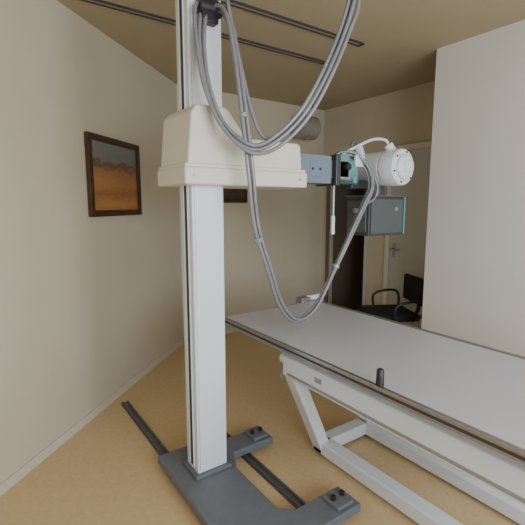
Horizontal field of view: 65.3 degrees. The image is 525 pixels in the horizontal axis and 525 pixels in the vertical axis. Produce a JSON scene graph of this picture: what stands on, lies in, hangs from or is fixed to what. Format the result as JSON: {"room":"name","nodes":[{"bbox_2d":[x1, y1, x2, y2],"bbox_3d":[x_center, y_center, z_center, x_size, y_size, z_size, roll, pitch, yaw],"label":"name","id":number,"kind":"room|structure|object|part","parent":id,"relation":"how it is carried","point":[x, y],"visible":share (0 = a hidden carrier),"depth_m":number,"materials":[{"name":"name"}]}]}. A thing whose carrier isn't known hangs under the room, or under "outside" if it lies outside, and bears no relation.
{"room":"radiology room","nodes":[
{"label":"radiology room","id":0,"kind":"room"},
{"bbox_2d":[0,0,182,483],"bbox_3d":[-1.487,-0.119,1.925,0.100,2.800,5.273,2,8,12],"label":"wall","id":1,"kind":"structure","parent":0,"point":[87,304],"depth_m":2.69,"materials":[{"name":"paint"}]},
{"bbox_2d":[0,337,183,495],"bbox_3d":[-1.432,1.239,2.104,0.012,0.060,5.274,2,8,12],"label":"baseboard","id":2,"kind":"structure","parent":1,"relation":"attached to","point":[37,459],"depth_m":2.81,"materials":[{"name":"paint"}]},
{"bbox_2d":[84,131,141,216],"bbox_3d":[-1.139,-0.659,3.198,0.030,0.585,0.720,2,8,12],"label":"framed picture","id":3,"kind":"object","parent":1,"relation":"attached to","point":[112,165],"visible":1,"depth_m":3.14,"materials":[{"name":"brown wood"}]},
{"bbox_3d":[-1.207,-0.613,2.870,0.030,0.495,0.045,2,8,12],"label":"frame","id":4,"kind":"part","parent":3,"relation":"part of","materials":[{"name":"brown wood"}]},
{"bbox_3d":[-1.139,-0.926,3.160,0.030,0.045,0.720,2,8,12],"label":"frame","id":5,"kind":"part","parent":3,"relation":"part of","materials":[{"name":"brown wood"}]},
{"bbox_2d":[92,140,137,209],"bbox_3d":[-1.146,-0.659,3.199,0.010,0.495,0.630,2,8,12],"label":"print","id":6,"kind":"object","parent":3,"relation":"on","point":[114,164],"depth_m":3.18},
{"bbox_3d":[-1.139,-0.392,3.235,0.030,0.045,0.720,2,8,12],"label":"frame","id":7,"kind":"part","parent":3,"relation":"part of","materials":[{"name":"brown wood"}]},
{"bbox_3d":[-1.070,-0.705,3.525,0.030,0.495,0.045,2,8,12],"label":"frame","id":8,"kind":"part","parent":3,"relation":"part of","materials":[{"name":"brown wood"}]},
{"bbox_2d":[176,84,323,341],"bbox_3d":[-0.067,-0.567,5.112,2.312,2.800,0.100,-6,10,-35],"label":"wall","id":9,"kind":"structure","parent":0,"point":[290,220],"depth_m":5.20,"materials":[{"name":"paint"}]},
{"bbox_2d":[225,328,237,333],"bbox_3d":[-0.027,0.795,5.263,2.092,0.060,0.012,-6,10,-35],"label":"baseboard","id":10,"kind":"structure","parent":9,"relation":"attached to","point":[229,330],"depth_m":5.00,"materials":[{"name":"paint"}]},
{"bbox_2d":[223,188,246,202],"bbox_3d":[-0.392,-0.908,4.752,0.500,0.425,0.030,-6,10,-35],"label":"framed picture","id":11,"kind":"object","parent":9,"relation":"attached to","point":[229,195],"visible":0.24,"depth_m":4.82,"materials":[{"name":"brown wood"}]},
{"bbox_2d":[223,188,243,198],"bbox_3d":[-0.397,-0.909,4.758,0.410,0.335,0.010,-6,10,-35],"label":"print","id":12,"kind":"object","parent":11,"relation":"on","point":[227,193],"depth_m":4.81},
{"bbox_3d":[-0.392,-0.720,4.778,0.500,0.045,0.030,-6,10,-35],"label":"frame","id":13,"kind":"part","parent":11,"relation":"part of","materials":[{"name":"brown wood"}]},
{"bbox_3d":[-0.206,-0.926,4.881,0.045,0.335,0.030,-6,10,-35],"label":"frame","id":14,"kind":"part","parent":11,"relation":"part of","materials":[{"name":"brown wood"}]},
{"bbox_2d":[291,116,320,139],"bbox_3d":[0.542,-1.680,5.126,0.300,0.280,0.317,-6,10,-35],"label":"air duct","id":15,"kind":"object","parent":9,"relation":"attached to","point":[311,130],"visible":0.72,"depth_m":5.02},
{"bbox_2d":[0,331,519,524],"bbox_3d":[0.110,1.360,1.748,5.950,0.080,6.000,-6,10,-35],"label":"floor","id":16,"kind":"structure","parent":0,"point":[108,472],"depth_m":2.48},
{"bbox_2d":[121,400,168,455],"bbox_3d":[-0.362,1.244,2.212,0.064,0.020,2.520,-6,10,-35],"label":"rail","id":17,"kind":"object","parent":16,"relation":"on","point":[138,420],"visible":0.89,"depth_m":2.83,"materials":[{"name":"metal"}]},
{"bbox_2d":[226,432,305,508],"bbox_3d":[0.209,1.258,2.112,0.064,0.020,1.700,-6,10,-35],"label":"rail","id":18,"kind":"object","parent":16,"relation":"on","point":[272,479],"visible":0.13,"depth_m":2.31,"materials":[{"name":"metal"}]},
{"bbox_2d":[158,0,413,524],"bbox_3d":[0.436,-0.181,2.329,1.858,2.793,1.128,-6,10,-35],"label":"machine","id":19,"kind":"object","parent":16,"relation":"on","point":[205,152],"visible":1,"depth_m":2.11,"materials":[{"name":"grey paint"}]},
{"bbox_3d":[-0.025,1.206,2.186,0.690,0.047,1.100,-6,10,-35],"label":"plate","id":20,"kind":"part","parent":19,"relation":"part of","materials":[{"name":"grey paint"}]},
{"bbox_3d":[0.269,-0.571,2.520,0.285,0.170,0.150,-6,10,-35],"label":"arm","id":21,"kind":"part","parent":19,"relation":"part of","materials":[{"name":"blue paint"}]},
{"bbox_3d":[0.323,-0.564,2.466,0.100,0.090,0.006,-6,10,-35],"label":"arm plate","id":22,"kind":"part","parent":19,"relation":"part of","materials":[{"name":"blue paint"}]},
{"bbox_3d":[0.353,1.170,2.041,0.028,0.020,0.028,-6,10,-35],"label":"knob","id":23,"kind":"part","parent":19,"relation":"part of","materials":[{"name":"black plastic"}]},
{"bbox_3d":[0.458,-0.372,2.650,0.018,0.300,0.018,-6,10,-35],"label":"handle rod","id":24,"kind":"part","parent":19,"relation":"part of","materials":[{"name":"silver metal"}]},
{"bbox_3d":[0.464,-0.595,2.654,0.190,0.120,0.110,-6,10,-35],"label":"arm","id":25,"kind":"part","parent":19,"relation":"part of","materials":[{"name":"silver metal"}]},
{"bbox_3d":[0.402,1.165,2.075,0.028,0.020,0.028,-6,10,-35],"label":"knob","id":26,"kind":"part","parent":19,"relation":"part of","materials":[{"name":"black plastic"}]},
{"bbox_3d":[0.539,-0.610,2.613,0.044,0.044,0.040,-6,10,-35],"label":"lock knob","id":27,"kind":"part","parent":19,"relation":"part of","materials":[{"name":"black plastic"}]},
{"bbox_3d":[0.700,-0.549,2.901,0.270,0.060,0.070,-6,10,-35],"label":"fork plate","id":28,"kind":"part","parent":19,"relation":"part of","materials":[{"name":"grey metal"}]},
{"bbox_3d":[0.666,-0.326,2.897,0.010,0.220,0.170,-6,10,-35],"label":"collimator panel","id":29,"kind":"part","parent":19,"relation":"part of","materials":[{"name":"grey metal"}]},
{"bbox_2d":[355,145,364,155],"bbox_3d":[0.699,-0.798,2.946,0.092,0.105,0.060,-6,10,-35],"label":"socket","id":30,"kind":"object","parent":19,"relation":"attached to","point":[360,150],"depth_m":2.92,"materials":[{"name":"white plastic"}]},
{"bbox_2d":[384,142,395,150],"bbox_3d":[0.868,-0.773,2.786,0.087,0.088,0.064,0,8,-1],"label":"socket","id":31,"kind":"object","parent":19,"relation":"attached to","point":[390,146],"depth_m":2.76,"materials":[{"name":"white plastic"}]},
{"bbox_2d":[225,293,524,524],"bbox_3d":[0.745,0.806,2.298,1.018,0.864,2.310,-6,10,-35],"label":"table","id":32,"kind":"object","parent":16,"relation":"on","point":[453,407],"visible":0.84,"depth_m":2.04,"materials":[{"name":"metal"}]},
{"bbox_3d":[0.079,0.358,3.097,0.850,0.038,0.011,-6,10,-35],"label":"trim","id":33,"kind":"part","parent":32,"relation":"part of","materials":[{"name":"metal"}]},
{"bbox_3d":[0.272,0.889,2.475,0.307,0.574,0.090,-6,10,-35],"label":"leg","id":34,"kind":"part","parent":32,"relation":"part of","materials":[{"name":"white metal"}]},
{"bbox_3d":[0.361,0.521,1.944,0.021,0.044,2.240,-6,10,-35],"label":"rail","id":35,"kind":"part","parent":32,"relation":"part of","materials":[{"name":"metal"}]},
{"bbox_3d":[0.499,0.487,1.741,0.034,0.078,0.034,-6,10,-35],"label":"brake handle","id":36,"kind":"part","parent":32,"relation":"part of","materials":[{"name":"black plastic"}]},
{"bbox_3d":[0.529,0.714,1.800,0.006,0.015,1.350,-6,10,-35],"label":"beam trim","id":37,"kind":"part","parent":32,"relation":"part of","materials":[{"name":"silver metal"}]},
{"bbox_3d":[1.077,0.451,2.439,0.021,0.044,2.240,-6,10,-35],"label":"rail","id":38,"kind":"part","parent":32,"relation":"part of","materials":[{"name":"metal"}]},
{"bbox_2d":[359,273,423,322],"bbox_3d":[1.305,0.556,4.199,0.637,0.830,0.609,-1,8,-6],"label":"office chair","id":39,"kind":"object","parent":16,"relation":"on","point":[413,286],"visible":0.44,"depth_m":4.12,"materials":[{"name":"black fabric"}]},
{"bbox_3d":[1.347,0.409,4.434,0.316,0.241,0.115,-1,8,-6],"label":"armrest","id":40,"kind":"part","parent":39,"relation":"part of","materials":[{"name":"black plastic"}]},
{"bbox_3d":[1.284,0.517,4.192,0.460,0.070,0.460,-1,8,-6],"label":"seat","id":41,"kind":"part","parent":39,"relation":"part of","materials":[{"name":"black fabric"}]},
{"bbox_3d":[1.399,0.477,3.948,0.316,0.241,0.115,-1,8,-6],"label":"armrest","id":42,"kind":"part","parent":39,"relation":"part of","materials":[{"name":"black plastic"}]},
{"bbox_3d":[1.552,0.275,4.186,0.060,0.270,0.420,-1,8,-6],"label":"backrest","id":43,"kind":"part","parent":39,"relation":"part of","materials":[{"name":"black fabric"}]},
{"bbox_3d":[1.458,0.424,4.197,0.330,0.315,0.036,-1,8,-6],"label":"stem","id":44,"kind":"part","parent":39,"relation":"part of","materials":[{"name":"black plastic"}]},
{"bbox_2d":[57,0,524,109],"bbox_3d":[0.110,-1.492,1.348,5.950,0.080,6.000,-6,10,-35],"label":"ceiling","id":45,"kind":"structure","parent":0,"point":[401,39],"depth_m":3.07,"materials":[{"name":"paint"}]},
{"bbox_2d":[80,0,324,64],"bbox_3d":[-0.333,-1.679,3.017,2.150,0.014,0.060,-6,10,-35],"label":"rail","id":46,"kind":"object","parent":45,"relation":"attached to","point":[110,5],"depth_m":2.81,"materials":[{"name":"grey metal"}]},
{"bbox_2d":[221,0,363,46],"bbox_3d":[-0.207,-1.612,2.537,2.400,0.014,0.060,-6,10,-35],"label":"rail","id":47,"kind":"object","parent":45,"relation":"attached to","point":[234,3],"depth_m":2.78,"materials":[{"name":"grey metal"}]},
{"bbox_2d":[321,109,332,303],"bbox_3d":[0.902,-0.643,5.651,0.100,2.800,0.120,-6,10,-35],"label":"wall","id":48,"kind":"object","parent":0,"point":[327,113],"visible":0.57,"depth_m":5.64,"materials":[{"name":"paint"}]},
{"bbox_2d":[332,183,364,309],"bbox_3d":[1.209,-0.301,5.916,0.650,2.050,0.080,-6,10,-35],"label":"recess","id":49,"kind":"object","parent":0,"point":[347,280],"visible":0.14,"depth_m":5.91,"materials":[{"name":"brown wood"}]},
{"bbox_2d":[330,98,371,154],"bbox_3d":[1.131,-1.563,5.191,0.100,0.850,0.680,-6,10,-35],"label":"wall","id":50,"kind":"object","parent":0,"point":[348,122],"visible":0.43,"depth_m":5.13,"materials":[{"name":"paint"}]},
{"bbox_2d":[362,247,363,290],"bbox_3d":[1.459,-0.282,5.603,0.700,2.100,0.880,-6,10,-35],"label":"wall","id":51,"kind":"structure","parent":0,"point":[363,247],"depth_m":6.12,"materials":[{"name":"beige paint"}]},
{"bbox_2d":[324,186,330,301],"bbox_3d":[0.890,-0.230,5.621,0.020,1.990,0.050,-6,10,-35],"label":"door frame","id":52,"kind":"structure","parent":51,"relation":"attached to","point":[328,187],"depth_m":5.59,"materials":[{"name":"beige wood"}]},
{"bbox_2d":[362,236,368,304],"bbox_3d":[1.280,-0.152,5.069,0.020,1.990,0.050,-6,10,-35],"label":"door frame","id":53,"kind":"structure","parent":51,"relation":"attached to","point":[366,238],"depth_m":5.09,"materials":[{"name":"paint"}]},
{"bbox_2d":[366,81,434,304],"bbox_3d":[2.818,-0.262,2.942,0.100,2.800,5.200,-6,10,-35],"label":"wall","id":54,"kind":"structure","parent":0,"point":[404,116],"depth_m":4.60,"materials":[{"name":"paint"}]},
{"bbox_2d":[382,186,391,304],"bbox_3d":[1.462,-0.217,4.776,0.045,2.200,0.060,-6,10,-35],"label":"frame","id":55,"kind":"object","parent":54,"relation":"attached to","point":[389,188],"visible":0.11,"depth_m":4.79,"materials":[{"name":"paint"}]},
{"bbox_2d":[392,141,431,248],"bbox_3d":[1.689,-0.682,4.353,0.080,1.160,0.900,-6,10,-35],"label":"door frame","id":56,"kind":"structure","parent":54,"relation":"attached to","point":[427,144],"depth_m":4.36,"materials":[{"name":"paint"}]},
{"bbox_2d":[387,147,430,327],"bbox_3d":[1.707,-0.144,4.441,0.025,2.130,0.780,-6,10,-35],"label":"door","id":57,"kind":"structure","parent":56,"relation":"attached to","point":[410,257],"depth_m":4.48,"materials":[{"name":"paint"}]},
{"bbox_2d":[392,243,395,257],"bbox_3d":[1.506,-0.141,4.706,0.005,0.170,0.040,-6,10,-35],"label":"handle plate","id":58,"kind":"object","parent":57,"relation":"attached to","point":[393,244],"visible":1,"depth_m":4.70,"materials":[{"name":"metal"}]},
{"bbox_3d":[1.506,-0.141,4.706,0.005,0.170,0.040,-6,10,-35],"label":"plate","id":59,"kind":"part","parent":58,"relation":"part of","materials":[{"name":"metal"}]},
{"bbox_3d":[1.703,-1.228,4.286,0.045,0.060,0.900,-6,10,-35],"label":"frame","id":60,"kind":"part","parent":56,"relation":"part of","materials":[{"name":"paint"}]},
{"bbox_2d":[421,20,524,356],"bbox_3d":[2.840,-0.152,2.159,0.770,2.800,3.880,-6,10,-35],"label":"wall pier","id":61,"kind":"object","parent":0,"point":[474,289],"visible":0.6,"depth_m":3.13,"materials":[{"name":"paint"}]}
]}

